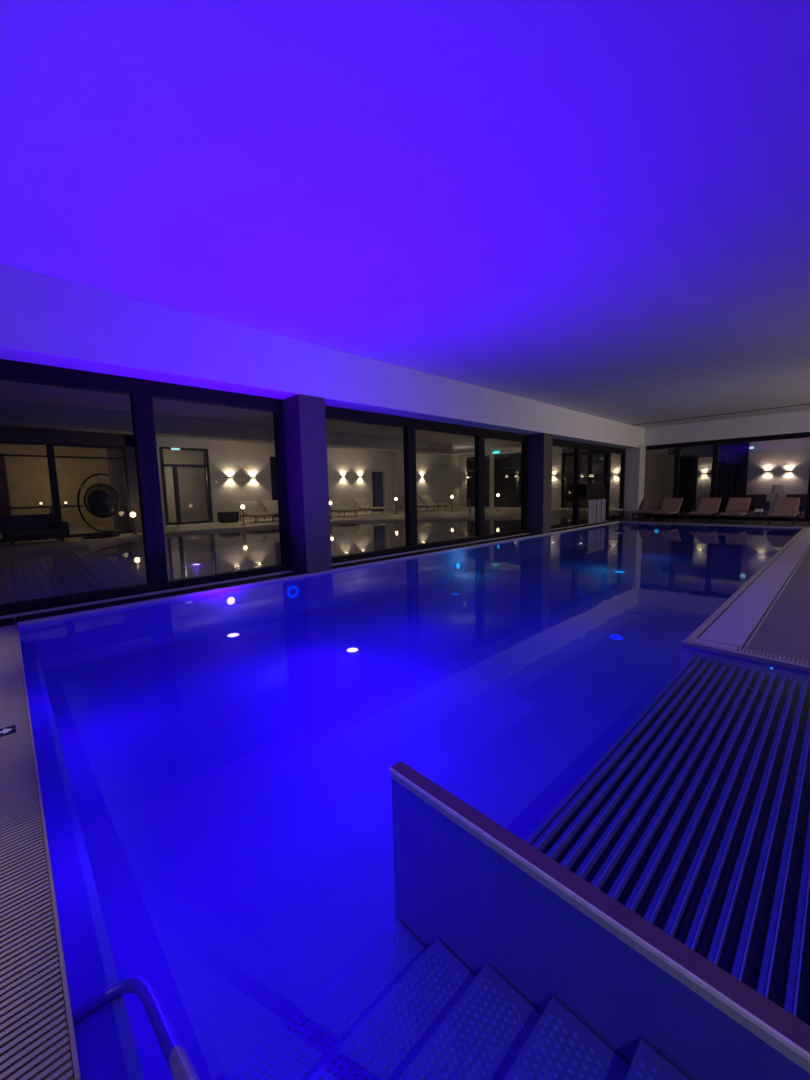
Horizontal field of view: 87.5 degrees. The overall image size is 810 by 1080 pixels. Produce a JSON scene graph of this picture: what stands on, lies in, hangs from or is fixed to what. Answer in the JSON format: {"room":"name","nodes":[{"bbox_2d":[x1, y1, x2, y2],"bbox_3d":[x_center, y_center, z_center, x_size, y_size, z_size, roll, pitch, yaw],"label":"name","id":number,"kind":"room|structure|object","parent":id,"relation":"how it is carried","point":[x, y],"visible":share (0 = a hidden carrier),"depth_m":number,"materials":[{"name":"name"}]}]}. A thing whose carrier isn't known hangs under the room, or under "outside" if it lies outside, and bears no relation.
{"room":"spa","nodes":[
{"label":"spa","id":0,"kind":"room"},
{"bbox_2d":[0,444,113,527],"bbox_3d":[-17.569,-2.319,17.099,12.400,4.150,0.200,-7,9,-43],"label":"wall","id":1,"kind":"structure","parent":0,"point":[27,477],"depth_m":18.89,"materials":[{"name":"beige paint"}]},
{"bbox_2d":[0,426,141,532],"bbox_3d":[-15.179,-1.968,13.522,10.900,4.150,3.700,-7,9,-43],"label":"wall partition","id":2,"kind":"structure","parent":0,"point":[115,467],"depth_m":15.62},
{"bbox_2d":[0,440,56,542],"bbox_3d":[-12.732,-1.538,13.449,2.460,3.200,0.120,-7,9,-43],"label":"window","id":3,"kind":"structure","parent":2,"relation":"in","point":[48,454],"depth_m":14.04,"materials":[{"name":"black metal"}]},
{"bbox_2d":[49,443,132,537],"bbox_3d":[-11.068,-1.754,15.021,2.140,3.200,0.120,-7,9,-43],"label":"window","id":4,"kind":"structure","parent":2,"relation":"in","point":[52,445],"depth_m":14.95,"materials":[{"name":"black metal"}]},
{"bbox_2d":[0,548,146,603],"bbox_3d":[-9.672,0.990,6.509,8.720,0.205,7.400,-7,9,-43],"label":"deck","id":5,"kind":"object","parent":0,"point":[29,576],"visible":0.64,"depth_m":7.87,"materials":[{"name":"brown wood"}]},
{"bbox_2d":[163,449,207,521],"bbox_3d":[-12.343,-3.078,22.724,3.000,4.150,0.200,-7,9,-43],"label":"wall","id":6,"kind":"structure","parent":0,"point":[191,480],"depth_m":23.05,"materials":[{"name":"glass"}]},
{"bbox_2d":[0,380,520,454],"bbox_3d":[-3.199,-5.087,19.500,37.000,0.150,18.800,-7,9,-43],"label":"ceiling","id":7,"kind":"structure","parent":0,"point":[11,391],"depth_m":14.25,"materials":[{"name":"paint"}]},
{"bbox_2d":[0,401,452,454],"bbox_3d":[-7.184,-4.280,16.662,27.200,0.630,0.700,-7,9,-43],"label":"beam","id":8,"kind":"structure","parent":7,"relation":"attached to","point":[12,414],"depth_m":15.17,"materials":[{"name":"grey paint"}]},
{"bbox_2d":[156,436,458,525],"bbox_3d":[-3.983,-3.677,26.301,23.100,4.150,0.500,-7,9,-43],"label":"wall","id":9,"kind":"structure","parent":0,"point":[241,461],"depth_m":26.18,"materials":[{"name":"grey paint"}]},
{"bbox_2d":[159,447,212,524],"bbox_3d":[-10.478,-2.582,20.323,2.120,3.620,0.200,-7,9,-43],"label":"door","id":10,"kind":"structure","parent":9,"relation":"in","point":[174,466],"depth_m":20.04,"materials":[{"name":"black metal"}]},
{"bbox_2d":[283,394,331,573],"bbox_3d":[-1.806,-0.970,7.685,0.520,3.075,0.700,-7,9,-43],"label":"column","id":11,"kind":"structure","parent":0,"point":[304,415],"depth_m":7.43,"materials":[{"name":"paint"}]},
{"bbox_2d":[270,457,374,516],"bbox_3d":[-5.414,-3.732,27.076,8.700,4.150,0.200,-7,9,-43],"label":"wall","id":12,"kind":"structure","parent":0,"point":[272,459],"depth_m":24.81,"materials":[{"name":"white paint"}]},
{"bbox_2d":[0,507,659,559],"bbox_3d":[-4.471,-0.525,21.475,37.000,1.000,22.800,-7,9,-43],"label":"floor","id":13,"kind":"structure","parent":0,"point":[459,513],"depth_m":19.55,"materials":[{"name":"stone"}]},
{"bbox_2d":[0,453,11,532],"bbox_3d":[-16.538,-1.805,16.488,1.608,3.180,0.086,-7,9,-43],"label":"curtain","id":14,"kind":"object","parent":13,"relation":"on","point":[4,490],"visible":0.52,"depth_m":16.91,"materials":[{"name":"black fabric"}]},
{"bbox_2d":[1,514,69,544],"bbox_3d":[-11.471,-0.354,13.140,0.820,0.860,1.530,5,9,43],"label":"sofa","id":15,"kind":"object","parent":13,"relation":"on","point":[16,528],"visible":0.99,"depth_m":13.06,"materials":[{"name":"grey fabric"}]},
{"bbox_2d":[0,505,111,513],"bbox_3d":[-14.693,-0.900,17.761,5.600,1.050,0.400,-7,9,-43],"label":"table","id":16,"kind":"object","parent":13,"relation":"on","point":[50,507],"visible":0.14,"depth_m":17.32,"materials":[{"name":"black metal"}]},
{"bbox_2d":[77,473,120,538],"bbox_3d":[-10.352,-1.174,14.330,1.181,2.170,0.942,-7,9,-43],"label":"chair","id":17,"kind":"object","parent":13,"relation":"on","point":[99,501],"visible":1,"depth_m":14.33,"materials":[{"name":"black metal"}]},
{"bbox_2d":[88,490,114,514],"bbox_3d":[-10.319,-1.277,14.353,0.709,0.852,0.648,-7,9,-43],"label":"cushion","id":18,"kind":"object","parent":17,"relation":"on","point":[100,502],"depth_m":14.33,"materials":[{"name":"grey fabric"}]},
{"bbox_2d":[83,483,119,517],"bbox_3d":[-10.412,-1.346,14.502,1.033,1.185,0.541,-7,9,-43],"label":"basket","id":19,"kind":"object","parent":17,"relation":"on","point":[99,497],"depth_m":14.41,"materials":[{"name":"wicker"}]},
{"bbox_2d":[130,512,138,534],"bbox_3d":[-9.684,-0.591,15.093,0.260,0.810,0.254,-7,9,-43],"label":"globe lamp","id":20,"kind":"object","parent":13,"relation":"on","point":[132,514],"visible":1,"depth_m":15.06,"materials":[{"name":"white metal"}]},
{"bbox_2d":[217,511,238,522],"bbox_3d":[-8.809,-1.146,21.081,0.800,0.520,0.700,-7,9,-43],"label":"storage box","id":21,"kind":"object","parent":13,"relation":"on","point":[231,516],"visible":1,"depth_m":20.82,"materials":[{"name":"black metal"}]},
{"bbox_2d":[241,505,246,524],"bbox_3d":[-7.159,-1.106,18.711,0.260,0.900,0.254,-7,9,-43],"label":"globe lamp","id":22,"kind":"object","parent":13,"relation":"on","point":[242,506],"visible":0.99,"depth_m":18.69,"materials":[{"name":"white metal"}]},
{"bbox_2d":[239,501,274,522],"bbox_3d":[-7.411,-1.422,21.026,0.918,1.020,2.128,-7,9,-43],"label":"sun lounger","id":23,"kind":"object","parent":13,"relation":"on","point":[252,509],"visible":0.98,"depth_m":21.25,"materials":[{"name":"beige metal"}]},
{"bbox_2d":[262,500,278,519],"bbox_3d":[-6.507,-1.540,21.881,0.918,1.020,2.128,-7,9,-43],"label":"sun lounger","id":24,"kind":"object","parent":13,"relation":"on","point":[271,506],"visible":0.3,"depth_m":22.13,"materials":[{"name":"beige fabric"}]},
{"bbox_2d":[90,517,587,579],"bbox_3d":[-0.587,-0.494,16.872,18.880,0.001,10.000,-7,9,-43],"label":"water","id":25,"kind":"object","parent":13,"relation":"in","point":[204,553],"visible":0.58,"depth_m":12.36,"materials":[{"name":"liquid"}]},
{"bbox_2d":[329,498,357,516],"bbox_3d":[-3.675,-1.890,24.393,0.884,1.020,2.090,-7,9,-43],"label":"sun lounger","id":26,"kind":"object","parent":13,"relation":"on","point":[337,506],"visible":0.81,"depth_m":24.47,"materials":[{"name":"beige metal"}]},
{"bbox_2d":[353,497,384,514],"bbox_3d":[-2.228,-2.079,25.761,0.884,1.020,2.090,-7,9,-43],"label":"sun lounger","id":27,"kind":"object","parent":13,"relation":"on","point":[363,504],"visible":0.88,"depth_m":25.87,"materials":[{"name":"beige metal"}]},
{"bbox_2d":[417,497,436,510],"bbox_3d":[1.093,-2.480,28.626,0.884,1.020,2.090,-7,9,-43],"label":"sun lounger","id":28,"kind":"object","parent":13,"relation":"on","point":[419,503],"visible":0.5,"depth_m":28.21,"materials":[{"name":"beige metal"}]},
{"bbox_2d":[419,495,447,509],"bbox_3d":[1.975,-2.658,30.008,0.884,1.020,2.090,-7,9,-43],"label":"sun lounger","id":29,"kind":"object","parent":13,"relation":"on","point":[426,499],"visible":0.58,"depth_m":30.23,"materials":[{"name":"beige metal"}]},
{"bbox_2d":[468,499,470,516],"bbox_3d":[3.449,-1.355,20.976,0.540,1.401,0.530,-2,6,-3],"label":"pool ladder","id":30,"kind":"object","parent":13,"relation":"on","point":[468,499],"visible":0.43,"depth_m":21.07,"materials":[{"name":"metal"}]},
{"bbox_2d":[0,0,809,428],"bbox_3d":[5.803,-3.241,3.869,28.300,0.200,16.400,-7,9,-43],"label":"ceiling","id":31,"kind":"structure","parent":0,"point":[599,208],"depth_m":3.46,"materials":[{"name":"white paint"}]},
{"bbox_2d":[0,264,644,448],"bbox_3d":[0.290,-3.211,9.486,28.000,0.875,0.700,-7,9,-43],"label":"beam","id":32,"kind":"structure","parent":31,"relation":"attached to","point":[45,320],"depth_m":6.31,"materials":[{"name":"paint"}]},
{"bbox_2d":[631,404,807,425],"bbox_3d":[14.790,-4.267,12.030,0.060,0.016,15.500,-7,9,-43],"label":"ceiling slot","id":33,"kind":"structure","parent":31,"relation":"attached to","point":[802,404],"depth_m":15.37,"materials":[{"name":"black"}]},
{"bbox_2d":[644,410,809,445],"bbox_3d":[16.015,-4.099,13.565,0.500,0.750,16.400,-7,9,-43],"label":"beam","id":34,"kind":"structure","parent":31,"relation":"attached to","point":[799,421],"depth_m":16.56,"materials":[{"name":"paint"}]},
{"bbox_2d":[0,510,809,1079],"bbox_3d":[8.339,0.865,7.090,35.600,0.900,16.600,-7,9,-43],"label":"floor","id":35,"kind":"structure","parent":0,"point":[785,631],"depth_m":4.56,"materials":[{"name":"grey tile"}]},
{"bbox_2d":[0,359,159,615],"bbox_3d":[-4.879,-0.612,5.151,3.100,3.075,0.160,-7,9,-43],"label":"window","id":36,"kind":"structure","parent":35,"relation":"on","point":[10,370],"depth_m":5.79,"materials":[{"name":"metal"}]},
{"bbox_2d":[141,379,291,590],"bbox_3d":[-2.969,-0.861,6.957,2.180,3.075,0.160,-7,9,-43],"label":"window","id":37,"kind":"structure","parent":35,"relation":"on","point":[150,389],"depth_m":6.70,"materials":[{"name":"metal"}]},
{"bbox_2d":[0,521,615,625],"bbox_3d":[1.680,0.136,10.963,19.200,0.019,0.390,-7,9,-43],"label":"channel cover","id":38,"kind":"object","parent":35,"relation":"on","point":[7,621],"visible":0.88,"depth_m":6.54,"materials":[{"name":"metal"}]},
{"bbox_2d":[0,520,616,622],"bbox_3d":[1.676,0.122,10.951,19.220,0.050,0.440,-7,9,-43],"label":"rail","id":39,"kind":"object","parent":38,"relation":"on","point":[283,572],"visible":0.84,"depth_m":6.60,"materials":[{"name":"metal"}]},
{"bbox_2d":[577,483,604,525],"bbox_3d":[7.071,-1.353,16.022,1.700,1.550,0.320,-7,9,-43],"label":"towel stand","id":40,"kind":"object","parent":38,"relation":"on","point":[585,491],"visible":0.86,"depth_m":15.56,"materials":[{"name":"metal"}]},
{"bbox_2d":[588,500,592,523],"bbox_3d":[6.806,-1.042,15.504,0.308,0.860,0.065,-7,9,-43],"label":"hanging towel","id":41,"kind":"object","parent":40,"relation":"hanging from","point":[590,502],"visible":1,"depth_m":15.46,"materials":[{"name":"white fabric"}]},
{"bbox_2d":[592,499,596,521],"bbox_3d":[7.077,-1.089,15.776,0.302,0.840,0.066,-7,9,-43],"label":"towel","id":42,"kind":"object","parent":40,"relation":"hanging from","point":[594,501],"visible":1,"depth_m":15.72,"materials":[{"name":"white fabric"}]},
{"bbox_2d":[597,499,600,521],"bbox_3d":[7.364,-1.115,16.030,0.309,0.860,0.065,-7,9,-43],"label":"towel","id":43,"kind":"object","parent":40,"relation":"hanging from","point":[598,500],"visible":1,"depth_m":15.97,"materials":[{"name":"white fabric"}]},
{"bbox_2d":[601,499,605,520],"bbox_3d":[7.646,-1.161,16.296,0.308,0.840,0.065,-7,9,-43],"label":"hanging towel","id":44,"kind":"object","parent":40,"relation":"hanging from","point":[603,500],"visible":1,"depth_m":16.26,"materials":[{"name":"white fabric"}]},
{"bbox_2d":[325,406,413,563],"bbox_3d":[-0.838,-1.138,8.970,2.670,3.075,0.160,-7,9,-43],"label":"window","id":45,"kind":"structure","parent":35,"relation":"on","point":[334,413],"depth_m":9.43,"materials":[{"name":"metal"}]},
{"bbox_2d":[18,521,803,1079],"bbox_3d":[5.117,0.948,8.105,18.690,1.154,8.900,-7,9,-43],"label":"swimming pool","id":46,"kind":"object","parent":35,"relation":"in","point":[217,809],"visible":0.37,"depth_m":3.73,"materials":[{"name":"liquid"}]},
{"bbox_2d":[0,624,80,1079],"bbox_3d":[-2.946,1.206,2.632,0.909,0.064,5.300,-7,9,-43],"label":"grate","id":47,"kind":"object","parent":46,"relation":"on","point":[34,1041],"visible":1,"depth_m":1.43,"materials":[{"name":"beige plastic"}]},
{"bbox_2d":[0,725,15,736],"bbox_3d":[-2.480,1.174,2.548,0.195,0.006,0.120,-7,9,-43],"label":"sign","id":48,"kind":"object","parent":47,"relation":"on","point":[8,730],"visible":1,"depth_m":2.59,"materials":[{"name":"blue ceramic"}]},
{"bbox_2d":[72,976,199,1079],"bbox_3d":[-0.403,1.237,0.755,0.216,0.712,1.762,-7,9,-43],"label":"stair handrail","id":49,"kind":"object","parent":46,"relation":"attached to","point":[179,1063],"visible":0.9,"depth_m":1.27,"materials":[{"name":"metal"}]},
{"bbox_2d":[225,595,235,605],"bbox_3d":[-2.676,0.934,6.499,0.162,0.162,0.034,-7,9,-43],"label":"pool light","id":50,"kind":"object","parent":46,"relation":"attached to","point":[230,600],"visible":1,"depth_m":6.49,"materials":[{"name":"glass"}]},
{"bbox_2d":[225,633,240,638],"bbox_3d":[-2.513,1.392,6.185,0.216,0.034,0.216,-7,9,-43],"label":"pool light","id":51,"kind":"object","parent":46,"relation":"on","point":[233,635],"visible":1,"depth_m":6.14,"materials":[{"name":"glass"}]},
{"bbox_2d":[287,586,298,597],"bbox_3d":[-1.916,0.884,7.223,0.214,0.214,0.044,-7,9,-43],"label":"ring light","id":52,"kind":"object","parent":46,"relation":"attached to","point":[293,591],"visible":1,"depth_m":7.22,"materials":[{"name":"blue"}]},
{"bbox_2d":[345,648,359,653],"bbox_3d":[-0.695,1.453,5.586,0.202,0.034,0.202,-7,9,-43],"label":"pool light","id":53,"kind":"object","parent":46,"relation":"on","point":[350,650],"visible":1,"depth_m":5.54,"materials":[{"name":"glass"}]},
{"bbox_2d":[226,918,688,1079],"bbox_3d":[0.400,1.780,0.879,1.125,0.846,2.500,-7,9,-43],"label":"stair","id":54,"kind":"structure","parent":46,"relation":"on","point":[400,1009],"depth_m":1.61,"materials":[{"name":"tile"}]},
{"bbox_2d":[455,562,459,569],"bbox_3d":[1.294,0.636,10.271,0.189,0.189,0.034,-7,9,-43],"label":"pool light","id":55,"kind":"object","parent":46,"relation":"attached to","point":[457,566],"visible":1,"depth_m":10.25,"materials":[{"name":"glass"}]},
{"bbox_2d":[389,761,809,1079],"bbox_3d":[0.827,1.684,1.303,0.084,0.923,2.515,-7,9,-43],"label":"wall","id":56,"kind":"structure","parent":46,"relation":"on","point":[463,880],"depth_m":1.48,"materials":[{"name":"tile"}]},
{"bbox_2d":[609,634,622,639],"bbox_3d":[3.121,1.427,6.253,0.180,0.036,0.180,-7,9,-43],"label":"pool light","id":57,"kind":"object","parent":46,"relation":"on","point":[617,637],"visible":1,"depth_m":6.21,"materials":[{"name":"blue"}]},
{"bbox_2d":[613,571,625,573],"bbox_3d":[5.328,0.793,10.485,0.297,0.034,0.297,-7,9,-43],"label":"pool light","id":58,"kind":"object","parent":46,"relation":"on","point":[617,572],"visible":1,"depth_m":10.41,"materials":[{"name":"glass"}]},
{"bbox_2d":[473,522,802,557],"bbox_3d":[5.100,0.409,8.040,18.280,0.001,8.500,-7,9,-43],"label":"pool water","id":59,"kind":"object","parent":46,"relation":"in","point":[741,541],"visible":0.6,"depth_m":11.41,"materials":[{"name":"blue liquid"}]},
{"bbox_2d":[524,655,809,1025],"bbox_3d":[2.441,1.645,1.776,2.990,0.800,2.775,-7,9,-43],"label":"grate","id":60,"kind":"object","parent":46,"relation":"on","point":[695,820],"visible":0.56,"depth_m":1.98,"materials":[{"name":"metal"}]},
{"bbox_2d":[680,640,809,703],"bbox_3d":[3.545,1.330,2.801,0.050,0.644,2.970,-7,9,-43],"label":"pool edge","id":61,"kind":"object","parent":46,"relation":"attached to","point":[688,648],"visible":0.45,"depth_m":3.48,"materials":[{"name":"white tile"}]},
{"bbox_2d":[685,527,809,647],"bbox_3d":[7.723,0.293,8.452,13.920,0.058,0.420,-7,9,-43],"label":"pool edge","id":62,"kind":"structure","parent":46,"relation":"attached to","point":[725,604],"depth_m":5.03,"materials":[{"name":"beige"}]},
{"bbox_2d":[411,418,481,550],"bbox_3d":[1.101,-1.391,10.803,2.690,3.075,0.160,-7,9,-43],"label":"window","id":63,"kind":"structure","parent":35,"relation":"on","point":[418,424],"depth_m":10.82,"materials":[{"name":"metal"}]},
{"bbox_2d":[482,428,527,539],"bbox_3d":[2.938,-1.631,12.540,2.390,3.075,0.160,-7,9,-43],"label":"window","id":64,"kind":"structure","parent":35,"relation":"on","point":[486,433],"depth_m":12.73,"materials":[{"name":"metal"}]},
{"bbox_2d":[551,438,579,528],"bbox_3d":[5.311,-1.940,14.783,3.130,3.075,0.160,-7,9,-43],"label":"window","id":65,"kind":"structure","parent":35,"relation":"on","point":[555,442],"depth_m":15.66,"materials":[{"name":"metal"}]},
{"bbox_2d":[578,442,609,524],"bbox_3d":[7.475,-2.222,16.828,2.850,3.075,0.160,-7,9,-43],"label":"window","id":66,"kind":"structure","parent":35,"relation":"on","point":[585,446],"depth_m":17.39,"materials":[{"name":"metal"}]},
{"bbox_2d":[608,447,625,519],"bbox_3d":[9.157,-2.441,18.418,1.800,3.075,0.160,-7,9,-43],"label":"window","id":67,"kind":"structure","parent":35,"relation":"on","point":[621,451],"depth_m":18.84,"materials":[{"name":"metal"}]},
{"bbox_2d":[623,445,645,517],"bbox_3d":[10.264,-2.602,19.053,0.700,3.200,0.750,-7,9,-43],"label":"column","id":68,"kind":"structure","parent":35,"relation":"on","point":[635,457],"depth_m":18.76,"materials":[{"name":"paint"}]},
{"bbox_2d":[631,498,661,520],"bbox_3d":[10.425,-1.340,18.178,1.900,0.887,0.680,-7,9,-43],"label":"sun lounger","id":69,"kind":"object","parent":35,"relation":"on","point":[650,505],"visible":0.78,"depth_m":18.35,"materials":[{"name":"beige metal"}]},
{"bbox_2d":[643,443,677,517],"bbox_3d":[11.075,-2.610,18.961,0.150,3.200,1.900,-7,9,-43],"label":"window","id":70,"kind":"structure","parent":35,"relation":"on","point":[664,446],"depth_m":18.35,"materials":[{"name":"metal"}]},
{"bbox_2d":[651,498,682,520],"bbox_3d":[10.846,-1.267,17.450,1.900,0.887,0.680,-7,9,-43],"label":"sun lounger","id":71,"kind":"object","parent":35,"relation":"on","point":[670,506],"visible":0.98,"depth_m":17.64,"materials":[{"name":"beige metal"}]},
{"bbox_2d":[678,454,693,511],"bbox_3d":[14.834,-3.001,22.527,0.101,3.000,0.835,-7,9,-43],"label":"curtain","id":72,"kind":"object","parent":35,"relation":"on","point":[686,461],"visible":0.69,"depth_m":22.40,"materials":[{"name":"black fabric"}]},
{"bbox_2d":[674,440,715,518],"bbox_3d":[12.196,-2.503,17.790,0.150,3.200,1.350,-7,9,-43],"label":"window","id":73,"kind":"structure","parent":35,"relation":"on","point":[711,442],"depth_m":17.73,"materials":[{"name":"metal"}]},
{"bbox_2d":[689,498,721,522],"bbox_3d":[11.750,-1.181,16.506,1.900,0.887,0.680,-7,9,-43],"label":"sun lounger","id":74,"kind":"object","parent":35,"relation":"on","point":[707,506],"visible":0.9,"depth_m":16.68,"materials":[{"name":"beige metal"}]},
{"bbox_2d":[692,638,735,649],"bbox_3d":[2.729,0.930,3.737,0.115,0.024,0.300,-7,9,-43],"label":"pool edge","id":75,"kind":"structure","parent":35,"relation":"on","point":[695,640],"depth_m":3.72,"materials":[{"name":"stone"}]},
{"bbox_2d":[716,452,734,512],"bbox_3d":[16.007,-2.888,21.301,0.101,3.000,0.835,-7,9,-43],"label":"curtain","id":76,"kind":"object","parent":35,"relation":"on","point":[726,459],"visible":0.6,"depth_m":21.18,"materials":[{"name":"black fabric"}]},
{"bbox_2d":[719,498,750,523],"bbox_3d":[12.385,-1.120,15.843,1.900,0.887,0.680,-7,9,-43],"label":"sun lounger","id":77,"kind":"object","parent":35,"relation":"on","point":[736,507],"visible":1,"depth_m":16.03,"materials":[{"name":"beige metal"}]},
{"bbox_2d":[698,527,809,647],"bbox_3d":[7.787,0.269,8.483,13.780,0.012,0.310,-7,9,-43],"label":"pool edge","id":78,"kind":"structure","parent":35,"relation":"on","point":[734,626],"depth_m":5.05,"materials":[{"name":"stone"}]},
{"bbox_2d":[744,494,769,514],"bbox_3d":[16.224,-1.643,19.558,0.920,0.915,0.858,3,8,35],"label":"armchair","id":79,"kind":"object","parent":35,"relation":"on","point":[758,501],"visible":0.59,"depth_m":19.58,"materials":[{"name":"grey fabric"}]},
{"bbox_2d":[712,432,809,521],"bbox_3d":[13.662,-2.362,16.258,0.150,3.200,2.900,-7,9,-43],"label":"window","id":80,"kind":"structure","parent":35,"relation":"on","point":[805,434],"depth_m":16.18,"materials":[{"name":"metal"}]},
{"bbox_2d":[734,647,807,664],"bbox_3d":[3.730,1.042,2.694,0.115,0.052,2.600,-7,9,-43],"label":"grate","id":81,"kind":"object","parent":35,"relation":"on","point":[736,648],"visible":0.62,"depth_m":3.46,"materials":[{"name":"beige plastic"}]},
{"bbox_2d":[770,485,783,496],"bbox_3d":[17.135,-1.863,19.489,0.480,1.320,0.480,-7,9,-43],"label":"table lamp","id":82,"kind":"object","parent":35,"relation":"on","point":[777,489],"visible":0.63,"depth_m":19.29,"materials":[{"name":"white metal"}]},
{"bbox_2d":[768,497,799,524],"bbox_3d":[13.330,-1.030,14.855,1.900,0.887,0.680,-7,9,-43],"label":"sun lounger","id":83,"kind":"object","parent":35,"relation":"on","point":[784,507],"visible":1,"depth_m":15.06,"materials":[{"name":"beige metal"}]},
{"bbox_2d":[786,494,806,515],"bbox_3d":[17.140,-1.556,18.601,0.858,0.915,0.920,-5,8,-32],"label":"armchair","id":84,"kind":"object","parent":35,"relation":"on","point":[803,497],"visible":0.27,"depth_m":18.48,"materials":[{"name":"grey fabric"}]},
{"bbox_2d":[527,433,552,533],"bbox_3d":[4.177,-1.750,13.340,0.520,3.075,0.700,-7,9,-43],"label":"column","id":85,"kind":"structure","parent":0,"point":[539,490],"depth_m":13.09,"materials":[{"name":"paint"}]},
{"bbox_2d":[458,446,680,508],"bbox_3d":[9.673,-4.225,28.812,0.200,4.250,15.650,-7,9,-43],"label":"wall","id":86,"kind":"structure","parent":0,"point":[655,460],"depth_m":25.56,"materials":[{"name":"grey paint"}]},
{"bbox_2d":[466,455,488,506],"bbox_3d":[5.710,-4.527,32.934,0.120,3.900,2.200,-7,9,-43],"label":"window","id":87,"kind":"structure","parent":86,"relation":"in","point":[467,458],"depth_m":33.44,"materials":[{"name":"black metal"}]},
{"bbox_2d":[494,453,517,506],"bbox_3d":[7.435,-4.362,31.132,0.120,3.900,2.000,-7,9,-43],"label":"window","id":88,"kind":"structure","parent":86,"relation":"in","point":[509,454],"depth_m":31.18,"materials":[{"name":"black metal"}]},
{"bbox_2d":[517,452,520,507],"bbox_3d":[8.815,-4.230,29.690,0.120,3.900,2.000,-7,9,-43],"label":"window","id":89,"kind":"structure","parent":86,"relation":"in","point":[519,454],"depth_m":30.37,"materials":[{"name":"black metal"}]},
{"bbox_2d":[561,448,573,507],"bbox_3d":[10.781,-4.042,27.636,0.120,3.900,1.100,-7,9,-43],"label":"window","id":90,"kind":"structure","parent":86,"relation":"in","point":[563,449],"depth_m":27.92,"materials":[{"name":"black metal"}]},
{"bbox_2d":[580,461,604,507],"bbox_3d":[11.851,-3.939,26.518,0.120,3.900,2.000,-7,9,-43],"label":"window","id":91,"kind":"structure","parent":86,"relation":"in","point":[599,461],"depth_m":26.48,"materials":[{"name":"black metal"}]},
{"bbox_2d":[469,443,748,509],"bbox_3d":[16.194,-3.888,24.299,0.200,4.300,31.200,-7,9,-43],"label":"wall","id":92,"kind":"structure","parent":0,"point":[505,486],"depth_m":28.39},
{"bbox_2d":[695,457,712,511],"bbox_3d":[15.874,-2.938,22.429,0.200,2.850,0.620,-7,9,-43],"label":"wall strip","id":93,"kind":"object","parent":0,"point":[703,490],"visible":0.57,"depth_m":22.33,"materials":[{"name":"grey paint"}]},
{"bbox_2d":[682,442,749,447],"bbox_3d":[18.767,-4.523,16.299,7.300,0.150,16.200,-7,9,-43],"label":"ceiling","id":94,"kind":"structure","parent":0,"point":[745,442],"depth_m":22.97,"materials":[{"name":"paint"}]},
{"bbox_2d":[746,437,809,512],"bbox_3d":[21.455,-2.751,16.550,0.200,3.550,12.620,-7,9,-43],"label":"wall","id":95,"kind":"structure","parent":0,"point":[776,456],"depth_m":20.15,"materials":[{"name":"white paint"}]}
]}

